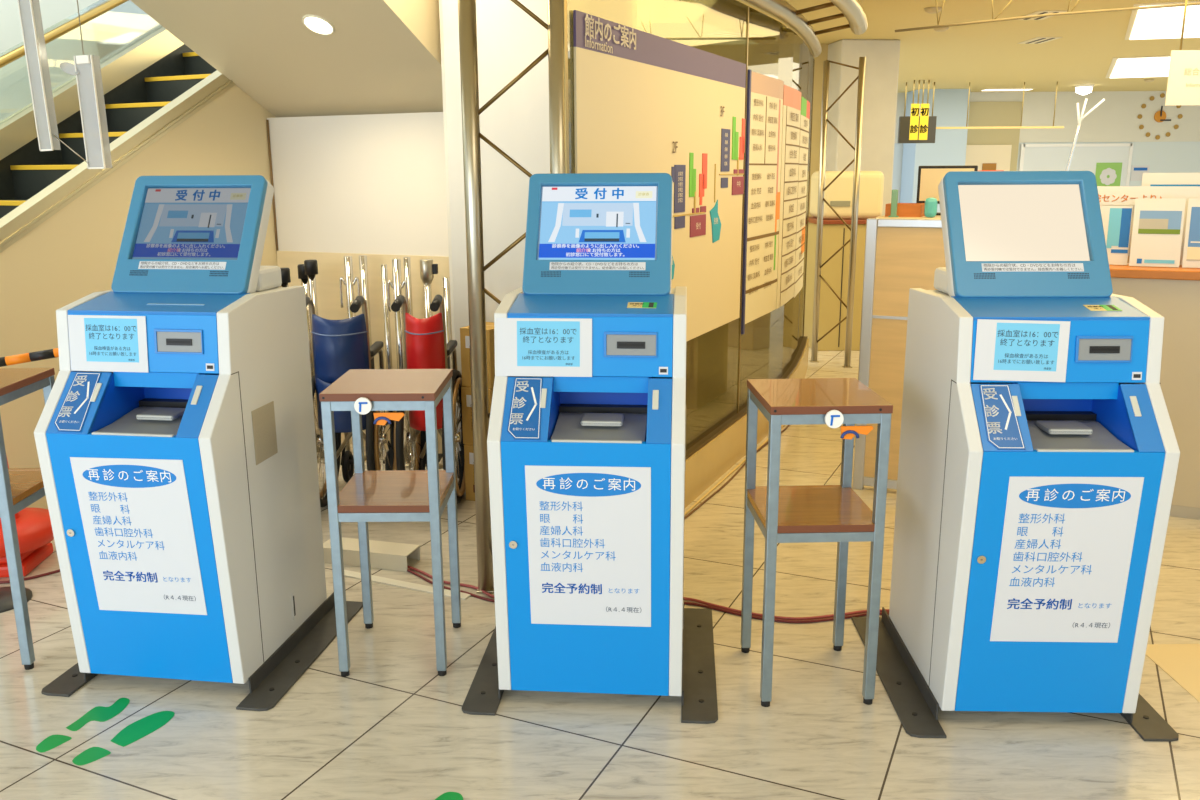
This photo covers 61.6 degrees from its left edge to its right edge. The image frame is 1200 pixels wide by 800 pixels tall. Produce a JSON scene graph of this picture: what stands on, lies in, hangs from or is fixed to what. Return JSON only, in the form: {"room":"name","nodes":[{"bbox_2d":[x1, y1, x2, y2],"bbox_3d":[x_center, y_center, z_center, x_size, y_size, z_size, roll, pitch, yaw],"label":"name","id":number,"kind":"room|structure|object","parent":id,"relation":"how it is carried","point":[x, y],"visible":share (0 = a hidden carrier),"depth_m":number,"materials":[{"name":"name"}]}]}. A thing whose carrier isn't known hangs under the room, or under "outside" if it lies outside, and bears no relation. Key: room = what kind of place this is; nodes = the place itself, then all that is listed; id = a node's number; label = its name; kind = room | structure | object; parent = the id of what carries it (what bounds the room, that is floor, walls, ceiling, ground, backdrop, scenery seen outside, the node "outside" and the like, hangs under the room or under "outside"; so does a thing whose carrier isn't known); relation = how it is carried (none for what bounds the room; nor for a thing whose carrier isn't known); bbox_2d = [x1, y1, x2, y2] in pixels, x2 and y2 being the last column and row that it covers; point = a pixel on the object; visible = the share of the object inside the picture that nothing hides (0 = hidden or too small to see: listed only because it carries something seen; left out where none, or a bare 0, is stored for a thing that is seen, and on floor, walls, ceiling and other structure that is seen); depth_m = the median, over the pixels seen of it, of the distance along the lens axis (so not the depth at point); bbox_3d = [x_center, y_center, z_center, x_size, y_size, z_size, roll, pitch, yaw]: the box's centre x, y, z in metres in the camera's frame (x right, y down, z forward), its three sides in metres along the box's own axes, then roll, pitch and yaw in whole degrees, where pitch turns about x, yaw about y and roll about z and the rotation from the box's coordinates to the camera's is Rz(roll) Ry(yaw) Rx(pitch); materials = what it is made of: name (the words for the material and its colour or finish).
{"room":"hospital interior","nodes":[
{"label":"hospital interior","id":0,"kind":"room"},
{"bbox_2d":[0,0,98,120],"bbox_3d":[-3.643,-1.409,4.810,0.050,3.400,6.000,5,14,24],"label":"wall","id":1,"kind":"structure","parent":0,"point":[15,91],"depth_m":5.69,"materials":[{"name":"white"}]},
{"bbox_2d":[0,85,277,508],"bbox_3d":[-2.402,-0.324,3.635,0.050,1.794,3.700,5,14,24],"label":"wall","id":2,"kind":"structure","parent":0,"point":[71,256],"depth_m":4.15,"materials":[{"name":"beige paint"}]},
{"bbox_2d":[130,0,442,117],"bbox_3d":[-1.376,-1.685,4.104,1.200,0.973,1.460,5,14,24],"label":"ceiling","id":3,"kind":"structure","parent":0,"point":[381,56],"depth_m":4.35,"materials":[{"name":"beige paint"}]},
{"bbox_2d":[17,0,60,150],"bbox_3d":[-2.089,-1.496,3.676,0.081,1.142,0.046,4,13,17],"label":"guard","id":4,"kind":"object","parent":3,"relation":"hanging from","point":[29,10],"visible":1,"depth_m":3.73,"materials":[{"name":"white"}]},
{"bbox_2d":[60,0,111,168],"bbox_3d":[-1.934,-1.466,3.688,0.153,1.208,0.053,4,13,17],"label":"guard","id":5,"kind":"object","parent":3,"relation":"hanging from","point":[86,68],"visible":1,"depth_m":3.76,"materials":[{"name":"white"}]},
{"bbox_2d":[302,14,334,34],"bbox_3d":[-1.156,-1.541,4.135,0.136,0.070,0.121,5,14,24],"label":"recessed light","id":6,"kind":"object","parent":3,"relation":"in","point":[317,24],"visible":1,"depth_m":4.13,"materials":[{"name":"beige"}]},
{"bbox_2d":[267,112,448,256],"bbox_3d":[-1.041,-0.559,4.974,1.300,1.640,0.100,5,14,24],"label":"wall","id":7,"kind":"structure","parent":0,"point":[368,183],"depth_m":4.86,"materials":[{"name":"beige paint"}]},
{"bbox_2d":[266,120,277,250],"bbox_3d":[-1.653,-1.079,5.079,0.012,0.645,0.012,0,13,0],"label":"trim","id":8,"kind":"structure","parent":7,"relation":"attached to","point":[267,121],"depth_m":5.07,"materials":[{"name":"brown"}]},
{"bbox_2d":[277,251,449,453],"bbox_3d":[-1.060,-0.228,4.998,1.296,0.984,0.008,5,14,24],"label":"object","id":9,"kind":"structure","parent":7,"relation":"attached to","point":[330,265],"depth_m":4.98,"materials":[{"name":"beige wood"}]},
{"bbox_2d":[439,0,549,453],"bbox_3d":[-0.247,-0.823,4.406,0.700,2.400,0.500,5,14,24],"label":"column","id":10,"kind":"structure","parent":0,"point":[509,39],"depth_m":4.15,"materials":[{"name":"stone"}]},
{"bbox_2d":[0,347,1199,799],"bbox_3d":[1.499,-0.200,7.136,21.000,0.050,20.000,0,13,0],"label":"floor","id":11,"kind":"structure","parent":0,"point":[393,728],"depth_m":2.58,"materials":[{"name":"tile"}]},
{"bbox_2d":[0,586,32,612],"bbox_3d":[-1.998,0.398,3.258,0.220,0.550,0.220,0,13,0],"label":"stanchion","id":12,"kind":"object","parent":11,"relation":"on","point":[6,602],"visible":0.67,"depth_m":3.31,"materials":[{"name":"metal"}]},
{"bbox_2d":[0,456,53,577],"bbox_3d":[-2.139,0.252,3.542,0.370,0.710,0.370,-2,13,-6],"label":"cone","id":13,"kind":"object","parent":11,"relation":"on","point":[33,525],"visible":0.59,"depth_m":3.55,"materials":[{"name":"red"}]},
{"bbox_2d":[0,348,58,366],"bbox_3d":[-1.926,-0.159,3.501,0.656,0.108,0.094,-4,13,-14],"label":"bar","id":14,"kind":"object","parent":13,"relation":"on","point":[51,353],"visible":0.46,"depth_m":3.49,"materials":[{"name":"orange plastic"}]},
{"bbox_2d":[0,368,54,669],"bbox_3d":[-1.772,0.338,2.927,0.302,0.811,0.335,-1,13,-2],"label":"side table","id":15,"kind":"object","parent":11,"relation":"on","point":[20,488],"visible":0.64,"depth_m":2.83,"materials":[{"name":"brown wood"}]},
{"bbox_2d":[8,468,43,504],"bbox_3d":[-1.773,0.254,2.909,0.294,0.020,0.328,-1,13,-2],"label":"shelf","id":16,"kind":"object","parent":15,"relation":"attached to","point":[26,484],"depth_m":2.91,"materials":[{"name":"brown wood"}]},
{"bbox_2d":[36,698,129,751],"bbox_3d":[-1.321,0.830,2.580,0.086,0.001,0.273,5,14,21],"label":"sticker","id":17,"kind":"object","parent":11,"relation":"on","point":[99,713],"visible":1,"depth_m":2.60,"materials":[{"name":"plastic"}]},
{"bbox_2d":[0,0,235,252],"bbox_3d":[-2.587,-1.183,4.594,1.337,2.990,3.624,5,14,24],"label":"escalator","id":18,"kind":"object","parent":11,"relation":"on","point":[153,82],"visible":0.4,"depth_m":4.88,"materials":[{"name":"metal"}]},
{"bbox_2d":[72,711,174,765],"bbox_3d":[-1.187,0.843,2.520,0.081,0.001,0.273,7,15,28],"label":"sticker","id":19,"kind":"object","parent":11,"relation":"on","point":[139,729],"visible":1,"depth_m":2.53,"materials":[{"name":"plastic"}]},
{"bbox_2d":[34,175,362,710],"bbox_3d":[-1.149,0.065,2.854,0.668,1.368,0.680,2,13,8],"label":"kiosk","id":20,"kind":"object","parent":11,"relation":"on","point":[174,433],"visible":1,"depth_m":2.67,"materials":[{"name":"white"}]},
{"bbox_2d":[92,407,184,436],"bbox_3d":[-1.153,0.068,2.623,0.258,0.066,0.251,0,13,0],"label":"tray","id":21,"kind":"object","parent":20,"relation":"on","point":[110,421],"depth_m":2.60,"materials":[{"name":"grey metal"}]},
{"bbox_2d":[70,457,206,614],"bbox_3d":[-1.187,0.354,2.596,0.312,0.435,0.034,2,13,8],"label":"poster","id":22,"kind":"object","parent":20,"relation":"attached to","point":[138,524],"depth_m":2.59,"materials":[{"name":"white paper"}]},
{"bbox_2d":[133,188,250,257],"bbox_3d":[-1.142,-0.497,2.818,0.313,0.185,0.109,2,13,8],"label":"screen","id":23,"kind":"object","parent":20,"relation":"attached to","point":[168,222],"depth_m":2.82,"materials":[{"name":"blue"}]},
{"bbox_2d":[111,175,281,293],"bbox_3d":[-1.139,-0.460,2.843,0.421,0.340,0.322,0,13,0],"label":"monitor","id":24,"kind":"object","parent":20,"relation":"on","point":[194,234],"depth_m":2.80,"materials":[{"name":"blue"}]},
{"bbox_2d":[251,401,277,464],"bbox_3d":[-0.919,0.089,2.761,0.002,0.150,0.127,2,13,8],"label":"vent grille","id":25,"kind":"object","parent":20,"relation":"attached to","point":[263,418],"depth_m":2.76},
{"bbox_2d":[297,264,319,456],"bbox_3d":[-1.411,-0.186,4.910,0.072,0.946,0.072,0,13,0],"label":"pole","id":26,"kind":"object","parent":11,"relation":"on","point":[301,271],"visible":0.34,"depth_m":4.87,"materials":[{"name":"silver metal"}]},
{"bbox_2d":[304,260,324,462],"bbox_3d":[-1.346,-0.176,4.799,0.072,0.976,0.072,0,13,0],"label":"pole","id":27,"kind":"object","parent":11,"relation":"on","point":[310,266],"visible":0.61,"depth_m":4.70,"materials":[{"name":"silver metal"}]},
{"bbox_2d":[305,296,394,506],"bbox_3d":[-1.040,-0.014,4.230,0.307,0.908,0.703,-1,13,-2],"label":"wheelchair","id":28,"kind":"object","parent":11,"relation":"on","point":[338,346],"visible":0.52,"depth_m":3.98,"materials":[{"name":"blue fabric"}]},
{"bbox_2d":[339,256,365,460],"bbox_3d":[-1.176,-0.189,4.817,0.072,0.990,0.071,-13,18,-43],"label":"pole","id":29,"kind":"object","parent":11,"relation":"on","point":[349,282],"visible":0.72,"depth_m":4.73,"materials":[{"name":"silver metal"}]},
{"bbox_2d":[359,255,380,453],"bbox_3d":[-1.131,-0.210,4.920,0.072,0.985,0.072,0,13,0],"label":"pole","id":30,"kind":"object","parent":11,"relation":"on","point":[363,269],"visible":0.16,"depth_m":4.83,"materials":[{"name":"silver metal"}]},
{"bbox_2d":[323,537,420,571],"bbox_3d":[-0.834,0.556,3.640,0.350,0.059,0.110,3,13,15],"label":"box","id":31,"kind":"object","parent":11,"relation":"on","point":[383,555],"visible":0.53,"depth_m":3.60,"materials":[{"name":"cardboard"}]},
{"bbox_2d":[381,264,391,368],"bbox_3d":[-1.001,-0.164,4.782,0.072,0.955,0.072,0,13,0],"label":"post","id":32,"kind":"object","parent":11,"relation":"on","point":[384,274],"visible":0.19,"depth_m":4.72,"materials":[{"name":"silver metal"}]},
{"bbox_2d":[319,369,460,676],"bbox_3d":[-0.581,0.341,2.882,0.302,0.811,0.335,0,13,0],"label":"side table","id":33,"kind":"object","parent":11,"relation":"on","point":[380,495],"visible":1,"depth_m":2.77,"materials":[{"name":"brown wood"}]},
{"bbox_2d":[354,397,404,424],"bbox_3d":[-0.578,0.030,2.640,0.126,0.079,0.026,0,13,0],"label":"holder","id":34,"kind":"object","parent":33,"relation":"attached to","point":[362,405],"visible":1,"depth_m":2.65,"materials":[{"name":"white"}]},
{"bbox_2d":[337,470,453,512],"bbox_3d":[-0.582,0.257,2.864,0.294,0.020,0.328,0,13,0],"label":"shelf","id":35,"kind":"object","parent":33,"relation":"attached to","point":[380,491],"depth_m":2.81,"materials":[{"name":"brown wood"}]},
{"bbox_2d":[387,259,413,467],"bbox_3d":[-0.929,-0.163,4.711,0.073,0.985,0.071,-13,18,-43],"label":"pole","id":36,"kind":"object","parent":11,"relation":"on","point":[397,285],"visible":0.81,"depth_m":4.65,"materials":[{"name":"silver metal"}]},
{"bbox_2d":[344,570,470,599],"bbox_3d":[-0.681,0.628,3.437,0.540,0.006,0.040,6,14,24],"label":"conduit","id":37,"kind":"object","parent":11,"relation":"on","point":[408,585],"visible":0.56,"depth_m":3.43,"materials":[{"name":"beige"}]},
{"bbox_2d":[403,257,415,461],"bbox_3d":[-0.901,-0.188,4.818,0.072,0.985,0.072,0,13,0],"label":"pole","id":38,"kind":"object","parent":11,"relation":"on","point":[407,266],"visible":0.23,"depth_m":4.72,"materials":[{"name":"silver metal"}]},
{"bbox_2d":[391,295,465,503],"bbox_3d":[-0.700,-0.020,4.250,0.242,0.908,0.703,0,13,0],"label":"wheelchair","id":39,"kind":"object","parent":11,"relation":"on","point":[426,347],"visible":0.58,"depth_m":4.01,"materials":[{"name":"red fabric"}]},
{"bbox_2d":[420,259,442,468],"bbox_3d":[-0.779,-0.157,4.681,0.086,0.985,0.072,0,13,0],"label":"pole","id":40,"kind":"object","parent":11,"relation":"on","point":[428,269],"visible":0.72,"depth_m":4.57,"materials":[{"name":"silver metal"}]},
{"bbox_2d":[443,277,456,463],"bbox_3d":[-0.696,-0.114,4.671,0.072,0.905,0.072,0,13,0],"label":"pole","id":41,"kind":"object","parent":11,"relation":"on","point":[446,280],"visible":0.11,"depth_m":4.59,"materials":[{"name":"silver metal"}]},
{"bbox_2d":[464,444,474,500],"bbox_3d":[-0.472,0.296,4.346,0.142,0.248,0.191,5,14,24],"label":"carton","id":42,"kind":"object","parent":11,"relation":"on","point":[468,449],"visible":0.09,"depth_m":4.28,"materials":[{"name":"cardboard"}]},
{"bbox_2d":[469,453,474,492],"bbox_3d":[-0.522,0.310,4.265,0.067,0.175,0.001,5,14,24],"label":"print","id":43,"kind":"object","parent":42,"relation":"attached to","point":[471,455],"depth_m":4.28,"materials":[{"name":"brown"}]},
{"bbox_2d":[461,386,492,444],"bbox_3d":[-0.478,0.052,4.294,0.142,0.248,0.191,5,14,24],"label":"carton","id":44,"kind":"object","parent":42,"relation":"on","point":[466,396],"visible":0.28,"depth_m":4.22,"materials":[{"name":"cardboard"}]},
{"bbox_2d":[460,322,494,388],"bbox_3d":[-0.475,-0.191,4.241,0.142,0.248,0.191,5,14,24],"label":"carton","id":45,"kind":"object","parent":44,"relation":"on","point":[464,331],"visible":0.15,"depth_m":4.16,"materials":[{"name":"cardboard"}]},
{"bbox_2d":[458,0,565,592],"bbox_3d":[-0.257,-0.528,3.100,0.341,2.405,0.069,2,13,10],"label":"truss","id":46,"kind":"object","parent":11,"relation":"on","point":[471,134],"visible":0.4,"depth_m":3.07,"materials":[{"name":"beige metal"}]},
{"bbox_2d":[462,173,717,723],"bbox_3d":[-0.007,0.079,2.766,0.668,1.368,0.680,1,13,5],"label":"kiosk","id":47,"kind":"object","parent":11,"relation":"on","point":[586,439],"visible":1,"depth_m":2.54,"materials":[{"name":"white"}]},
{"bbox_2d":[525,465,650,626],"bbox_3d":[-0.027,0.368,2.506,0.309,0.433,0.034,1,13,5],"label":"poster","id":48,"kind":"object","parent":47,"relation":"attached to","point":[588,527],"depth_m":2.50,"materials":[{"name":"white paper"}]},
{"bbox_2d":[522,173,672,294],"bbox_3d":[-0.002,-0.446,2.756,0.412,0.340,0.302,0,13,0],"label":"monitor","id":49,"kind":"object","parent":47,"relation":"on","point":[587,233],"depth_m":2.72,"materials":[{"name":"blue"}]},
{"bbox_2d":[539,186,656,257],"bbox_3d":[-0.005,-0.483,2.730,0.313,0.185,0.109,1,13,5],"label":"screen","id":50,"kind":"object","parent":47,"relation":"attached to","point":[575,221],"depth_m":2.73,"materials":[{"name":"blue"}]},
{"bbox_2d":[550,412,646,442],"bbox_3d":[0.002,0.082,2.534,0.248,0.066,0.239,0,13,0],"label":"tray","id":51,"kind":"object","parent":47,"relation":"on","point":[565,427],"depth_m":2.52,"materials":[{"name":"grey metal"}]},
{"bbox_2d":[407,569,888,622],"bbox_3d":[0.112,0.656,3.286,1.785,0.009,0.228,3,13,14],"label":"cord","id":52,"kind":"object","parent":11,"relation":"on","point":[408,570],"visible":0.52,"depth_m":3.19,"materials":[{"name":"red plastic"}]},
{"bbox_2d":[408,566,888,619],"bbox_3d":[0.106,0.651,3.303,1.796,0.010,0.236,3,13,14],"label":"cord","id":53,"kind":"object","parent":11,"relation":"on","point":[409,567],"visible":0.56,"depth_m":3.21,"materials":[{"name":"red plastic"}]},
{"bbox_2d":[741,378,892,706],"bbox_3d":[0.565,0.373,2.715,0.302,0.811,0.335,-1,13,-2],"label":"side table","id":54,"kind":"object","parent":11,"relation":"on","point":[804,513],"visible":1,"depth_m":2.60,"materials":[{"name":"brown wood"}]},
{"bbox_2d":[747,485,874,532],"bbox_3d":[0.564,0.288,2.696,0.294,0.020,0.328,-1,13,-2],"label":"shelf","id":55,"kind":"object","parent":54,"relation":"attached to","point":[804,508],"depth_m":2.65,"materials":[{"name":"brown wood"}]},
{"bbox_2d":[825,410,872,438],"bbox_3d":[0.613,0.061,2.475,0.126,0.079,0.027,-1,13,-2],"label":"holder","id":56,"kind":"object","parent":54,"relation":"attached to","point":[833,418],"visible":1,"depth_m":2.48,"materials":[{"name":"white"}]},
{"bbox_2d":[804,216,865,350],"bbox_3d":[1.975,-0.937,7.994,0.680,1.000,0.640,0,13,0],"label":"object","id":57,"kind":"object","parent":11,"relation":"on","point":[835,272],"visible":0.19,"depth_m":7.72,"materials":[{"name":"brown"}]},
{"bbox_2d":[810,171,883,218],"bbox_3d":[1.911,-1.593,7.814,0.480,0.360,0.459,0,13,0],"label":"machine","id":58,"kind":"object","parent":57,"relation":"on","point":[839,194],"visible":0.77,"depth_m":7.60,"materials":[{"name":"beige plastic"}]},
{"bbox_2d":[809,57,865,367],"bbox_3d":[1.658,-1.283,7.033,0.083,2.106,0.374,-11,17,-40],"label":"truss","id":59,"kind":"object","parent":11,"relation":"on","point":[862,60],"visible":1,"depth_m":7.00,"materials":[{"name":"beige metal"}]},
{"bbox_2d":[852,218,945,489],"bbox_3d":[1.482,-0.151,4.168,0.800,1.175,0.046,5,14,24],"label":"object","id":60,"kind":"structure","parent":11,"relation":"on","point":[901,255],"depth_m":4.23,"materials":[{"name":"brown wood"}]},
{"bbox_2d":[875,215,940,218],"bbox_3d":[2.068,-0.419,5.431,1.100,1.130,0.620,5,14,24],"label":"desk","id":61,"kind":"object","parent":11,"relation":"on","point":[882,216],"visible":0.09,"depth_m":5.19,"materials":[{"name":"beige laminate"}]},
{"bbox_2d":[885,203,924,216],"bbox_3d":[1.621,-1.008,5.335,0.180,0.065,0.200,5,14,24],"label":"tray","id":62,"kind":"object","parent":61,"relation":"on","point":[903,209],"visible":0.76,"depth_m":5.24,"materials":[{"name":"orange plastic"}]},
{"bbox_2d":[916,165,977,214],"bbox_3d":[1.859,-1.124,5.400,0.300,0.260,0.100,5,14,24],"label":"computer monitor","id":63,"kind":"object","parent":61,"relation":"on","point":[929,177],"visible":0.3,"depth_m":5.40,"materials":[{"name":"black plastic"}]},
{"bbox_2d":[851,171,1179,741],"bbox_3d":[1.106,0.096,2.662,0.668,1.368,0.680,0,13,2],"label":"kiosk","id":64,"kind":"object","parent":11,"relation":"on","point":[1039,452],"visible":1,"depth_m":2.46,"materials":[{"name":"white"}]},
{"bbox_2d":[934,171,1112,297],"bbox_3d":[1.107,-0.429,2.653,0.404,0.340,0.287,0,13,0],"label":"monitor","id":65,"kind":"object","parent":64,"relation":"on","point":[1007,234],"depth_m":2.61,"materials":[{"name":"blue"}]},
{"bbox_2d":[990,476,1143,642],"bbox_3d":[1.109,0.385,2.401,0.307,0.432,0.034,0,13,2],"label":"poster","id":66,"kind":"object","parent":64,"relation":"attached to","point":[1066,549],"depth_m":2.40,"materials":[{"name":"white paper"}]},
{"bbox_2d":[1027,420,1133,451],"bbox_3d":[1.126,0.099,2.431,0.238,0.066,0.229,0,13,0],"label":"tray","id":67,"kind":"object","parent":64,"relation":"on","point":[1042,435],"depth_m":2.41,"materials":[{"name":"grey metal"}]},
{"bbox_2d":[1130,396,1141,416],"bbox_3d":[1.263,0.015,2.373,0.015,0.042,0.039,0,13,2],"label":"label","id":68,"kind":"object","parent":64,"relation":"attached to","point":[1135,401],"depth_m":2.37,"materials":[{"name":"grey"}]},
{"bbox_2d":[1065,98,1104,170],"bbox_3d":[5.680,-2.509,12.154,0.590,2.172,0.320,0,13,0],"label":"coat stand","id":69,"kind":"object","parent":11,"relation":"on","point":[1079,118],"visible":0.46,"depth_m":11.96,"materials":[{"name":"silver metal"}]},
{"bbox_2d":[1109,263,1199,519],"bbox_3d":[3.204,0.007,3.850,2.840,0.990,0.630,5,14,24],"label":"counter","id":70,"kind":"object","parent":11,"relation":"on","point":[1173,293],"depth_m":3.94,"materials":[{"name":"beige laminate"}]},
{"bbox_2d":[1100,206,1132,264],"bbox_3d":[2.069,-0.665,4.062,0.125,0.232,0.040,5,14,24],"label":"brochure","id":71,"kind":"object","parent":70,"relation":"on","point":[1116,220],"visible":0.8,"depth_m":4.05,"materials":[{"name":"white paper"}]},
{"bbox_2d":[1106,208,1131,252],"bbox_3d":[2.073,-0.683,4.057,0.110,0.176,0.030,5,14,24],"label":"print","id":72,"kind":"object","parent":71,"relation":"attached to","point":[1118,220],"depth_m":4.05,"materials":[{"name":"blue"}]},
{"bbox_2d":[1097,186,1199,264],"bbox_3d":[2.381,-0.691,3.999,0.880,0.308,0.042,5,14,24],"label":"display board","id":73,"kind":"object","parent":70,"relation":"on","point":[1175,192],"visible":0.02,"depth_m":4.04,"materials":[{"name":"white plastic"}]},
{"bbox_2d":[1098,193,1165,204],"bbox_3d":[2.114,-0.814,4.077,0.310,0.050,0.009,5,14,24],"label":"card","id":74,"kind":"object","parent":73,"relation":"attached to","point":[1104,198],"visible":0.62,"depth_m":4.07,"materials":[{"name":"white paper"}]},
{"bbox_2d":[1109,263,1199,280],"bbox_3d":[3.201,-0.459,3.744,2.840,0.035,0.630,5,14,24],"label":"countertop","id":75,"kind":"structure","parent":70,"relation":"on","point":[1116,271],"depth_m":3.89,"materials":[{"name":"orange wood"}]},
{"bbox_2d":[1129,198,1185,266],"bbox_3d":[2.198,-0.660,3.972,0.175,0.263,0.056,5,14,24],"label":"brochure","id":76,"kind":"object","parent":70,"relation":"on","point":[1157,230],"visible":1,"depth_m":3.97,"materials":[{"name":"white paper"}]},
{"bbox_2d":[1137,210,1181,263],"bbox_3d":[2.201,-0.641,3.968,0.145,0.205,0.043,5,14,24],"label":"print","id":77,"kind":"object","parent":76,"relation":"attached to","point":[1159,232],"depth_m":3.97,"materials":[{"name":"white"}]},
{"bbox_2d":[1142,173,1199,185],"bbox_3d":[2.398,-0.752,4.148,0.320,0.360,0.021,5,14,24],"label":"stand","id":78,"kind":"object","parent":70,"relation":"on","point":[1148,179],"visible":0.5,"depth_m":4.14,"materials":[{"name":"white plastic"}]},
{"bbox_2d":[1182,199,1199,267],"bbox_3d":[2.380,-0.643,3.891,0.205,0.263,0.056,5,14,24],"label":"brochure","id":79,"kind":"object","parent":70,"relation":"on","point":[1191,253],"visible":1,"depth_m":3.92,"materials":[{"name":"white paper"}]},
{"bbox_2d":[1186,207,1199,260],"bbox_3d":[2.381,-0.640,3.888,0.184,0.205,0.043,5,14,24],"label":"print","id":80,"kind":"object","parent":79,"relation":"attached to","point":[1193,214],"depth_m":3.92,"materials":[{"name":"white"}]},
{"bbox_2d":[1145,644,1199,702],"bbox_3d":[1.942,0.802,2.619,0.725,0.002,0.745,0,13,0],"label":"floor mat","id":81,"kind":"object","parent":11,"relation":"on","point":[1181,662],"visible":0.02,"depth_m":2.86,"materials":[{"name":"beige"}]},
{"bbox_2d":[563,0,814,508],"bbox_3d":[0.729,-0.811,5.023,0.240,2.090,4.291,5,14,21],"label":"glass wall","id":82,"kind":"structure","parent":0,"point":[714,96],"depth_m":4.35,"materials":[{"name":"clear glass"}]},
{"bbox_2d":[741,0,867,57],"bbox_3d":[0.888,-1.913,4.759,0.522,0.146,4.188,5,14,21],"label":"ring","id":83,"kind":"object","parent":82,"relation":"on","point":[781,10],"visible":0.94,"depth_m":5.23,"materials":[{"name":"beige metal"}]},
{"bbox_2d":[809,44,828,215],"bbox_3d":[-0.510,-1.817,8.765,5.000,2.400,0.100,0,13,0],"label":"wall","id":84,"kind":"structure","parent":0,"point":[818,71],"depth_m":8.57,"materials":[{"name":"brown"}]},
{"bbox_2d":[825,39,899,215],"bbox_3d":[2.179,-1.810,8.669,0.500,2.400,0.500,-2,13,-7],"label":"column","id":85,"kind":"structure","parent":0,"point":[882,56],"depth_m":8.29,"materials":[{"name":"paint"}]},
{"bbox_2d":[900,89,970,211],"bbox_3d":[4.573,-3.011,13.869,0.680,2.400,0.570,0,13,0],"label":"wall panel","id":86,"kind":"object","parent":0,"point":[950,105],"visible":0.29,"depth_m":13.48,"materials":[{"name":"blue"}]},
{"bbox_2d":[737,0,1199,92],"bbox_3d":[5.269,-2.239,4.962,12.500,0.050,20.000,5,14,24],"label":"ceiling","id":87,"kind":"structure","parent":0,"point":[989,55],"depth_m":8.42,"materials":[{"name":"brown"}]},
{"bbox_2d":[909,80,919,139],"bbox_3d":[3.770,-3.466,12.042,0.100,0.690,0.017,0,13,0],"label":"hanging sign","id":88,"kind":"object","parent":87,"relation":"hanging from","point":[914,117],"visible":1,"depth_m":12.06,"materials":[{"name":"yellow"}]},
{"bbox_2d":[898,82,936,142],"bbox_3d":[3.905,-3.523,12.356,0.450,0.720,0.050,0,13,0],"label":"hanging sign","id":89,"kind":"object","parent":87,"relation":"hanging from","point":[904,121],"visible":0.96,"depth_m":12.37,"materials":[{"name":"grey"}]},
{"bbox_2d":[919,80,929,139],"bbox_3d":[3.885,-3.467,12.042,0.100,0.690,0.017,0,13,0],"label":"hanging sign","id":90,"kind":"object","parent":87,"relation":"hanging from","point":[924,111],"visible":1,"depth_m":12.05,"materials":[{"name":"yellow"}]},
{"bbox_2d":[936,82,1063,128],"bbox_3d":[4.929,-3.623,12.383,1.600,0.550,0.025,0,13,0],"label":"rail","id":91,"kind":"object","parent":87,"relation":"hanging from","point":[1020,126],"visible":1,"depth_m":12.43,"materials":[{"name":"brown"}]},
{"bbox_2d":[895,0,1199,31],"bbox_3d":[2.569,-2.270,5.807,1.668,0.239,0.041,2,13,10],"label":"rail","id":92,"kind":"object","parent":87,"relation":"hanging from","point":[1188,4],"visible":1,"depth_m":5.81,"materials":[{"name":"brown"}]},
{"bbox_2d":[1105,55,1170,77],"bbox_3d":[6.287,-3.459,10.429,1.829,0.014,2.630,5,14,24],"label":"recessed light","id":93,"kind":"object","parent":87,"relation":"in","point":[1142,66],"visible":0.56,"depth_m":10.45,"materials":[{"name":"white"}]},
{"bbox_2d":[1124,1,1199,39],"bbox_3d":[4.542,-2.710,7.194,1.371,0.014,2.274,6,14,25],"label":"recessed light","id":94,"kind":"object","parent":87,"relation":"in","point":[1155,23],"visible":0.9,"depth_m":7.21,"materials":[{"name":"white"}]},
{"bbox_2d":[1165,0,1199,105],"bbox_3d":[3.488,-2.021,5.692,0.500,0.680,0.013,0,13,0],"label":"hanging banner","id":95,"kind":"object","parent":87,"relation":"hanging from","point":[1183,85],"visible":1,"depth_m":5.73,"materials":[{"name":"white"}]},
{"bbox_2d":[891,91,1199,202],"bbox_3d":[5.482,-3.095,14.215,17.000,2.400,0.140,0,13,0],"label":"wall","id":96,"kind":"structure","parent":0,"point":[1115,119],"depth_m":14.00,"materials":[{"name":"white"}]},
{"bbox_2d":[965,145,1011,170],"bbox_3d":[5.369,-2.746,14.194,0.730,1.730,0.055,0,13,0],"label":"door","id":97,"kind":"structure","parent":96,"relation":"in","point":[986,157],"depth_m":14.04,"materials":[{"name":"beige"}]},
{"bbox_2d":[1018,143,1133,185],"bbox_3d":[6.662,-3.188,14.144,1.560,0.800,0.040,0,13,0],"label":"whiteboard","id":98,"kind":"object","parent":96,"relation":"attached to","point":[1033,157],"visible":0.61,"depth_m":14.09,"materials":[{"name":"white"}]},
{"bbox_2d":[1095,163,1121,185],"bbox_3d":[7.142,-3.160,14.142,0.360,0.340,0.011,0,13,0],"label":"poster","id":99,"kind":"object","parent":98,"relation":"attached to","point":[1107,174],"visible":0.97,"depth_m":14.14,"materials":[{"name":"green paper"}]},
{"bbox_2d":[1100,168,1116,184],"bbox_3d":[7.142,-3.140,14.144,0.240,0.240,0.006,0,13,0],"label":"flower","id":100,"kind":"object","parent":99,"relation":"on","point":[1108,176],"depth_m":14.15,"materials":[{"name":"white paper"}]},
{"bbox_2d":[1130,165,1149,180],"bbox_3d":[7.597,-3.192,14.160,0.250,0.210,0.011,0,13,0],"label":"poster","id":101,"kind":"object","parent":96,"relation":"attached to","point":[1137,171],"visible":0.93,"depth_m":14.15,"materials":[{"name":"white paper"}]},
{"bbox_2d":[1137,93,1182,139],"bbox_3d":[7.777,-3.935,13.969,0.624,0.621,0.029,0,13,0],"label":"wall clock","id":102,"kind":"object","parent":96,"relation":"attached to","point":[1160,116],"visible":0.9,"depth_m":13.97,"materials":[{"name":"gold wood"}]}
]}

